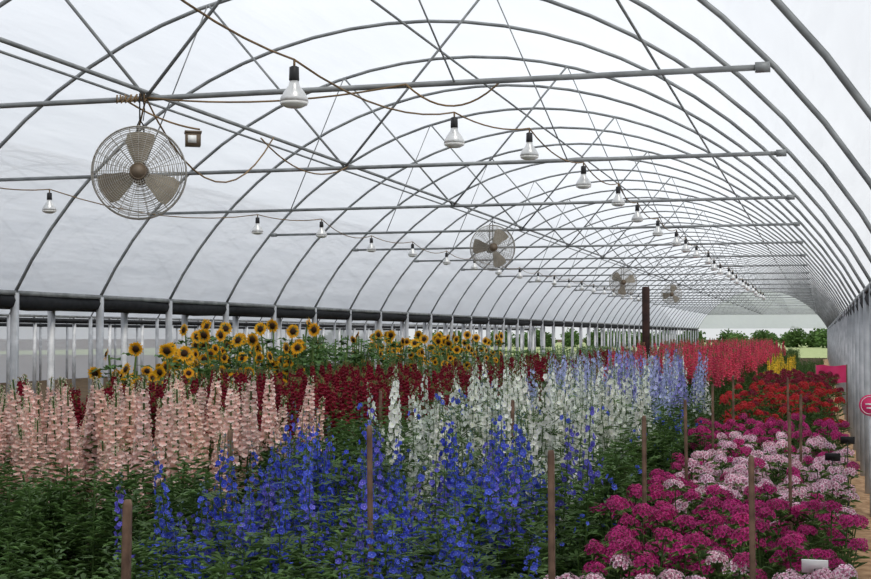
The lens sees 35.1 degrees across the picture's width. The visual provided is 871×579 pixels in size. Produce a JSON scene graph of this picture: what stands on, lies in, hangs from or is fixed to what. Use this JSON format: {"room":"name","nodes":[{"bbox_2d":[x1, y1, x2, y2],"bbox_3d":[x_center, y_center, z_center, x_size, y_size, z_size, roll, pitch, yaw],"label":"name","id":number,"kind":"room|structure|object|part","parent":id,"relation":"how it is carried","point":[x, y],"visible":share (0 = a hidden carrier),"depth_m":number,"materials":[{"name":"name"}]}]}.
{"room":"greenhouse","nodes":[
{"label":"greenhouse","id":0,"kind":"room"},
{"bbox_2d":[0,339,834,578],"bbox_3d":[59.162,8.638,211.726,600.000,0.001,560.000,-1,-2,16],"label":"floor","id":1,"kind":"structure","parent":0,"point":[82,383],"depth_m":45.10,"materials":[{"name":"soil"}]},
{"bbox_2d":[121,499,132,578],"bbox_3d":[-0.850,1.175,3.756,0.039,1.200,0.027,-1,-2,16],"label":"wooden stake","id":2,"kind":"object","parent":1,"relation":"on","point":[127,507],"visible":1,"depth_m":3.76,"materials":[{"name":"brown wood"}]},
{"bbox_2d":[0,369,325,578],"bbox_3d":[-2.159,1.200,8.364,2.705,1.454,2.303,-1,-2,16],"label":"flowers","id":3,"kind":"object","parent":1,"relation":"on","point":[112,443],"visible":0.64,"depth_m":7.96,"materials":[{"name":"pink plant"}]},
{"bbox_2d":[88,318,326,395],"bbox_3d":[-2.455,1.203,14.712,2.090,1.866,5.162,0,-2,5],"label":"flowers","id":4,"kind":"object","parent":1,"relation":"on","point":[186,355],"visible":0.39,"depth_m":15.51,"materials":[{"name":"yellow plant"}]},
{"bbox_2d":[0,519,421,578],"bbox_3d":[-0.887,1.335,4.953,1.694,0.957,1.421,-1,-2,16],"label":"flowers","id":5,"kind":"object","parent":1,"relation":"on","point":[136,550],"visible":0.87,"depth_m":5.23,"materials":[{"name":"green plant"}]},
{"bbox_2d":[227,430,232,547],"bbox_3d":[-1.081,1.315,7.259,0.026,1.150,0.026,-1,-2,16],"label":"wooden stake","id":6,"kind":"object","parent":1,"relation":"on","point":[230,432],"visible":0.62,"depth_m":7.26,"materials":[{"name":"brown wood"}]},
{"bbox_2d":[16,358,544,529],"bbox_3d":[-0.945,1.402,13.369,2.670,1.379,7.978,-1,-2,16],"label":"flowers","id":7,"kind":"object","parent":1,"relation":"on","point":[343,389],"visible":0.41,"depth_m":11.62,"materials":[{"name":"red plant"}]},
{"bbox_2d":[200,334,405,379],"bbox_3d":[-1.796,1.435,18.791,2.458,1.671,4.038,-1,-2,16],"label":"flowers","id":8,"kind":"object","parent":1,"relation":"on","point":[319,356],"visible":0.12,"depth_m":18.38,"materials":[{"name":"green plant"}]},
{"bbox_2d":[0,308,675,414],"bbox_3d":[-4.796,0.880,50.109,18.370,4.846,86.070,-1,-2,16],"label":"wall","id":9,"kind":"structure","parent":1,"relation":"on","point":[55,344],"depth_m":49.55,"materials":[{"name":"plastic"}]},
{"bbox_2d":[258,403,427,574],"bbox_3d":[-0.275,1.381,9.327,1.135,1.154,3.236,-1,-2,16],"label":"flowers","id":10,"kind":"object","parent":1,"relation":"on","point":[343,429],"visible":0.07,"depth_m":8.60,"materials":[{"name":"green plant"}]},
{"bbox_2d":[79,391,618,578],"bbox_3d":[-0.257,1.183,6.373,2.052,1.355,3.126,-1,-2,16],"label":"flowers","id":11,"kind":"object","parent":1,"relation":"on","point":[316,496],"visible":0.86,"depth_m":6.21,"materials":[{"name":"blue plant"}]},
{"bbox_2d":[367,425,373,577],"bbox_3d":[-0.257,1.186,5.467,0.030,1.290,0.018,-1,-2,16],"label":"wooden stake","id":12,"kind":"object","parent":1,"relation":"on","point":[369,427],"visible":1,"depth_m":5.47,"materials":[{"name":"brown wood"}]},
{"bbox_2d":[379,391,381,427],"bbox_3d":[-0.414,1.378,10.364,0.022,1.230,0.022,-1,-2,16],"label":"wooden stake","id":13,"kind":"object","parent":1,"relation":"on","point":[380,392],"visible":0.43,"depth_m":10.37,"materials":[{"name":"brown wood"}]},
{"bbox_2d":[349,329,507,383],"bbox_3d":[-0.197,1.560,23.674,2.419,1.744,6.145,-1,-2,16],"label":"flowers","id":14,"kind":"object","parent":1,"relation":"on","point":[450,352],"visible":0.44,"depth_m":23.36,"materials":[{"name":"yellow plant"}]},
{"bbox_2d":[0,0,870,493],"bbox_3d":[9.063,0.811,47.184,9.164,4.792,102.551,-1,-2,16],"label":"frame","id":15,"kind":"object","parent":1,"relation":"on","point":[848,331],"visible":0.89,"depth_m":17.16,"materials":[{"name":"metal"}]},
{"bbox_2d":[91,93,186,219],"bbox_3d":[-1.805,-0.807,8.413,0.576,0.774,0.258,0,-2,-8],"label":"fan","id":16,"kind":"object","parent":15,"relation":"hanging from","point":[113,186],"visible":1,"depth_m":8.34,"materials":[{"name":"grey metal"}]},
{"bbox_3d":[-1.805,-0.708,8.410,0.120,0.120,0.258,0,-2,-8],"label":"motor","id":17,"kind":"part","parent":16,"relation":"part of","materials":[{"name":"grey metal"}]},
{"bbox_2d":[116,83,497,182],"bbox_3d":[-0.315,-0.924,9.867,2.403,0.450,3.634,-1,-2,16],"label":"electrical cable","id":18,"kind":"object","parent":15,"relation":"attached to","point":[135,98],"visible":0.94,"depth_m":8.40,"materials":[{"name":"brown rubber"}]},
{"bbox_2d":[184,130,201,146],"bbox_3d":[-1.456,-0.904,8.278,0.100,0.088,0.094,0,-2,-13],"label":"control box","id":19,"kind":"object","parent":18,"relation":"hanging from","point":[192,138],"visible":1,"depth_m":8.24,"materials":[{"name":"grey metal"}]},
{"bbox_2d":[0,187,639,300],"bbox_3d":[1.580,-0.356,27.486,1.443,0.285,37.829,-1,-2,18],"label":"string lights","id":20,"kind":"object","parent":15,"relation":"hanging from","point":[49,207],"visible":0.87,"depth_m":16.22,"materials":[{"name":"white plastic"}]},
{"bbox_2d":[180,0,765,299],"bbox_3d":[5.410,-0.394,26.643,0.554,0.465,46.390,-1,-2,16],"label":"string lights","id":21,"kind":"object","parent":15,"relation":"hanging from","point":[293,97],"visible":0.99,"depth_m":8.88,"materials":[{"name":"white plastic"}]},
{"bbox_2d":[470,217,514,270],"bbox_3d":[0.709,-0.568,17.262,0.576,0.670,0.258,0,-2,-7],"label":"fan","id":22,"kind":"object","parent":15,"relation":"hanging from","point":[499,235],"visible":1,"depth_m":17.18,"materials":[{"name":"grey metal"}]},
{"bbox_3d":[0.709,-0.521,17.260,0.120,0.120,0.258,0,-2,-7],"label":"motor","id":23,"kind":"part","parent":22,"relation":"part of","materials":[{"name":"grey metal"}]},
{"bbox_2d":[609,263,636,295],"bbox_3d":[3.854,-0.197,28.358,0.576,0.679,0.258,0,-2,1],"label":"fan","id":24,"kind":"object","parent":15,"relation":"hanging from","point":[616,277],"visible":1,"depth_m":28.28,"materials":[{"name":"grey metal"}]},
{"bbox_2d":[661,282,681,304],"bbox_3d":[6.513,0.103,38.055,0.576,0.640,0.258,0,-2,4],"label":"fan","id":25,"kind":"object","parent":15,"relation":"hanging from","point":[673,287],"visible":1,"depth_m":37.98,"materials":[{"name":"grey metal"}]},
{"bbox_2d":[510,400,514,450],"bbox_3d":[0.470,1.305,8.468,0.027,1.250,0.030,-1,-2,16],"label":"wooden stake","id":26,"kind":"object","parent":1,"relation":"on","point":[512,401],"visible":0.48,"depth_m":8.48,"materials":[{"name":"brown wood"}]},
{"bbox_2d":[422,344,619,387],"bbox_3d":[2.883,2.129,35.340,2.561,1.376,18.182,-1,-2,16],"label":"flowers","id":27,"kind":"object","parent":1,"relation":"on","point":[585,347],"visible":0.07,"depth_m":34.57,"materials":[{"name":"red plant"}]},
{"bbox_2d":[350,350,710,578],"bbox_3d":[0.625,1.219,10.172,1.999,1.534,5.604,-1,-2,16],"label":"flowers","id":28,"kind":"object","parent":1,"relation":"on","point":[546,433],"visible":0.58,"depth_m":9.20,"materials":[{"name":"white plant"}]},
{"bbox_2d":[415,346,656,458],"bbox_3d":[3.492,1.900,28.576,2.470,1.388,23.235,-1,-2,16],"label":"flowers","id":29,"kind":"object","parent":1,"relation":"on","point":[543,360],"visible":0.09,"depth_m":22.50,"materials":[{"name":"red plant"}]},
{"bbox_2d":[548,450,554,578],"bbox_3d":[0.403,1.183,4.768,0.025,1.250,0.022,-1,-2,16],"label":"wooden stake","id":30,"kind":"object","parent":1,"relation":"on","point":[551,456],"visible":1,"depth_m":4.77,"materials":[{"name":"brown wood"}]},
{"bbox_2d":[515,342,715,472],"bbox_3d":[2.123,1.379,15.805,2.009,1.586,6.842,-1,-2,16],"label":"flowers","id":31,"kind":"object","parent":1,"relation":"on","point":[673,384],"visible":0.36,"depth_m":14.76,"materials":[{"name":"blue plant"}]},
{"bbox_2d":[642,416,646,545],"bbox_3d":[1.087,1.272,7.167,0.022,1.230,0.025,-1,-2,16],"label":"wooden stake","id":32,"kind":"object","parent":1,"relation":"on","point":[644,454],"visible":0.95,"depth_m":7.17,"materials":[{"name":"brown wood"}]},
{"bbox_2d":[642,287,649,365],"bbox_3d":[3.052,1.135,19.977,0.114,2.350,0.120,-1,-2,16],"label":"wooden post","id":33,"kind":"object","parent":1,"relation":"on","point":[645,290],"visible":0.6,"depth_m":19.95,"materials":[{"name":"brown wood"}]},
{"bbox_2d":[632,444,723,575],"bbox_3d":[1.696,1.574,9.681,0.534,0.792,3.804,-1,-2,16],"label":"flowers","id":34,"kind":"object","parent":1,"relation":"on","point":[668,496],"visible":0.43,"depth_m":8.66,"materials":[{"name":"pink plant"}]},
{"bbox_2d":[683,400,688,511],"bbox_3d":[1.632,1.331,8.959,0.032,1.230,0.028,-1,-2,16],"label":"wooden stake","id":35,"kind":"object","parent":1,"relation":"on","point":[684,401],"visible":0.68,"depth_m":8.96,"materials":[{"name":"brown wood"}]},
{"bbox_2d":[598,337,785,431],"bbox_3d":[6.718,1.902,31.911,2.134,1.603,27.048,-1,-2,16],"label":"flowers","id":36,"kind":"object","parent":1,"relation":"on","point":[741,359],"visible":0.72,"depth_m":22.39,"materials":[{"name":"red plant"}]},
{"bbox_2d":[543,550,858,578],"bbox_3d":[0.866,1.420,4.691,1.371,0.771,2.254,-1,-2,16],"label":"flowers","id":37,"kind":"object","parent":1,"relation":"on","point":[720,559],"visible":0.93,"depth_m":5.49,"materials":[{"name":"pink plant"}]},
{"bbox_2d":[711,384,713,448],"bbox_3d":[2.246,1.394,11.160,0.021,1.250,0.021,-1,-2,16],"label":"wooden stake","id":38,"kind":"object","parent":1,"relation":"on","point":[712,385],"visible":0.57,"depth_m":11.16,"materials":[{"name":"brown wood"}]},
{"bbox_2d":[578,481,870,578],"bbox_3d":[1.382,1.441,6.623,1.405,0.858,2.478,0,-2,13],"label":"flowers","id":39,"kind":"object","parent":1,"relation":"on","point":[685,551],"visible":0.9,"depth_m":6.51,"materials":[{"name":"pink plant"}]},
{"bbox_2d":[732,375,734,429],"bbox_3d":[2.800,1.443,12.954,0.021,1.270,0.030,-1,-2,16],"label":"wooden stake","id":40,"kind":"object","parent":1,"relation":"on","point":[732,375],"visible":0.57,"depth_m":12.96,"materials":[{"name":"brown wood"}]},
{"bbox_2d":[748,455,755,578],"bbox_3d":[1.100,1.193,4.775,0.025,1.230,0.036,-1,-2,16],"label":"wooden stake","id":41,"kind":"object","parent":1,"relation":"on","point":[751,475],"visible":1,"depth_m":4.78,"materials":[{"name":"brown wood"}]},
{"bbox_2d":[662,431,862,577],"bbox_3d":[2.285,1.526,9.421,1.252,0.872,4.004,-1,-2,16],"label":"flowers","id":42,"kind":"object","parent":1,"relation":"on","point":[821,480],"visible":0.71,"depth_m":9.08,"materials":[{"name":"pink plant"}]},
{"bbox_2d":[688,413,851,502],"bbox_3d":[3.001,1.608,12.345,1.559,0.900,2.307,-1,-2,16],"label":"flowers","id":43,"kind":"object","parent":1,"relation":"on","point":[758,428],"visible":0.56,"depth_m":12.31,"materials":[{"name":"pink plant"}]},
{"bbox_2d":[717,380,846,451],"bbox_3d":[4.047,1.637,15.874,1.365,1.074,5.301,-1,-2,16],"label":"flowers","id":44,"kind":"object","parent":1,"relation":"on","point":[814,407],"visible":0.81,"depth_m":14.61,"materials":[{"name":"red plant"}]},
{"bbox_2d":[766,350,797,376],"bbox_3d":[7.199,1.951,28.698,0.805,1.293,8.120,0,-2,14],"label":"flowers","id":45,"kind":"object","parent":1,"relation":"on","point":[778,364],"visible":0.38,"depth_m":26.59,"materials":[{"name":"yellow plant"}]},
{"bbox_2d":[787,377,788,413],"bbox_3d":[3.316,1.453,12.961,0.022,1.250,0.020,-1,-2,16],"label":"wooden stake","id":46,"kind":"object","parent":1,"relation":"on","point":[787,377],"visible":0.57,"depth_m":12.97,"materials":[{"name":"brown wood"}]},
{"bbox_2d":[737,368,839,444],"bbox_3d":[5.546,1.818,21.326,1.488,1.074,6.283,-1,-2,16],"label":"flowers","id":47,"kind":"object","parent":1,"relation":"on","point":[827,378],"visible":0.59,"depth_m":20.74,"materials":[{"name":"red plant"}]},
{"bbox_2d":[787,412,792,529],"bbox_3d":[1.923,1.282,7.463,0.025,1.230,0.019,-1,-2,16],"label":"wooden stake","id":48,"kind":"object","parent":1,"relation":"on","point":[789,413],"visible":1,"depth_m":7.47,"materials":[{"name":"brown wood"}]},
{"bbox_2d":[781,347,800,364],"bbox_3d":[14.351,3.443,68.076,6.932,0.909,45.326,-1,-2,16],"label":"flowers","id":49,"kind":"object","parent":1,"relation":"on","point":[789,351],"visible":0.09,"depth_m":75.34,"materials":[{"name":"green plant"}]},
{"bbox_2d":[799,394,801,482],"bbox_3d":[2.585,1.357,9.755,0.028,1.230,0.028,-1,-2,16],"label":"wooden stake","id":50,"kind":"object","parent":1,"relation":"on","point":[800,396],"visible":0.57,"depth_m":9.76,"materials":[{"name":"brown wood"}]},
{"bbox_2d":[793,358,824,373],"bbox_3d":[12.158,2.777,45.504,1.480,0.751,25.454,-1,-2,16],"label":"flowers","id":51,"kind":"object","parent":1,"relation":"on","point":[806,367],"visible":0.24,"depth_m":48.96,"materials":[{"name":"green plant"}]},
{"bbox_2d":[801,559,827,572],"bbox_3d":[1.477,1.439,5.356,0.100,0.778,0.034,-1,-2,16],"label":"plant label","id":52,"kind":"object","parent":1,"relation":"on","point":[808,565],"visible":0.85,"depth_m":5.37,"materials":[{"name":"white paint"}]},
{"bbox_2d":[815,364,847,421],"bbox_3d":[6.879,1.871,23.957,0.541,1.140,0.041,-1,-2,16],"label":"banner","id":53,"kind":"object","parent":1,"relation":"on","point":[841,370],"visible":0.53,"depth_m":23.94,"materials":[{"name":"pink fabric"}]},
{"bbox_2d":[825,453,839,465],"bbox_3d":[2.670,1.527,9.256,0.100,0.858,0.034,-1,-2,16],"label":"plant label","id":54,"kind":"object","parent":1,"relation":"on","point":[832,457],"visible":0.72,"depth_m":9.27,"materials":[{"name":"black plastic"}]},
{"bbox_2d":[823,359,870,578],"bbox_3d":[12.947,3.117,45.104,0.400,0.020,100.000,-1,-2,16],"label":"dirt path","id":55,"kind":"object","parent":1,"relation":"on","point":[863,571],"visible":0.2,"depth_m":12.83,"materials":[{"name":"brown soil"}]},
{"bbox_2d":[840,436,854,555],"bbox_3d":[2.979,1.520,9.957,0.100,0.918,0.034,-1,-2,16],"label":"plant label","id":56,"kind":"object","parent":55,"relation":"on","point":[847,440],"visible":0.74,"depth_m":9.97,"materials":[{"name":"black plastic"}]},
{"bbox_3d":[2.982,1.534,9.964,0.008,0.890,0.012,-1,-2,16],"label":"stem","id":57,"kind":"part","parent":56,"relation":"part of","materials":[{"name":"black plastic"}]},
{"bbox_2d":[859,394,870,516],"bbox_3d":[3.900,1.499,12.364,0.190,1.120,0.039,-1,-2,16],"label":"sign","id":58,"kind":"object","parent":55,"relation":"on","point":[865,402],"visible":1,"depth_m":12.37,"materials":[{"name":"white paint"}]},
{"bbox_2d":[0,0,870,327],"bbox_3d":[9.065,-0.274,47.225,8.955,2.730,102.480,-1,-2,16],"label":"ceiling","id":59,"kind":"structure","parent":0,"point":[81,252],"depth_m":16.03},
{"bbox_2d":[698,291,826,328],"bbox_3d":[22.855,1.383,96.589,8.840,2.694,0.001,-1,-2,16],"label":"wall","id":60,"kind":"structure","parent":0,"point":[771,320],"depth_m":96.55,"materials":[{"name":"white plastic"}]},
{"label":"outside","id":61,"kind":"structure","parent":0,"visible":0},
{"bbox_2d":[409,342,826,357],"bbox_3d":[53.918,7.988,192.956,160.000,0.001,199.000,-1,-2,16],"label":"grass field","id":62,"kind":"structure","parent":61,"point":[805,352],"depth_m":154.24,"materials":[{"name":"green plant"}]},
{"bbox_2d":[409,328,826,347],"bbox_3d":[34.787,6.320,182.004,112.117,3.369,18.678,-1,-2,16],"label":"tree line","id":63,"kind":"object","parent":62,"relation":"on","point":[817,338],"visible":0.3,"depth_m":180.95,"materials":[{"name":"green plant"}]}
]}

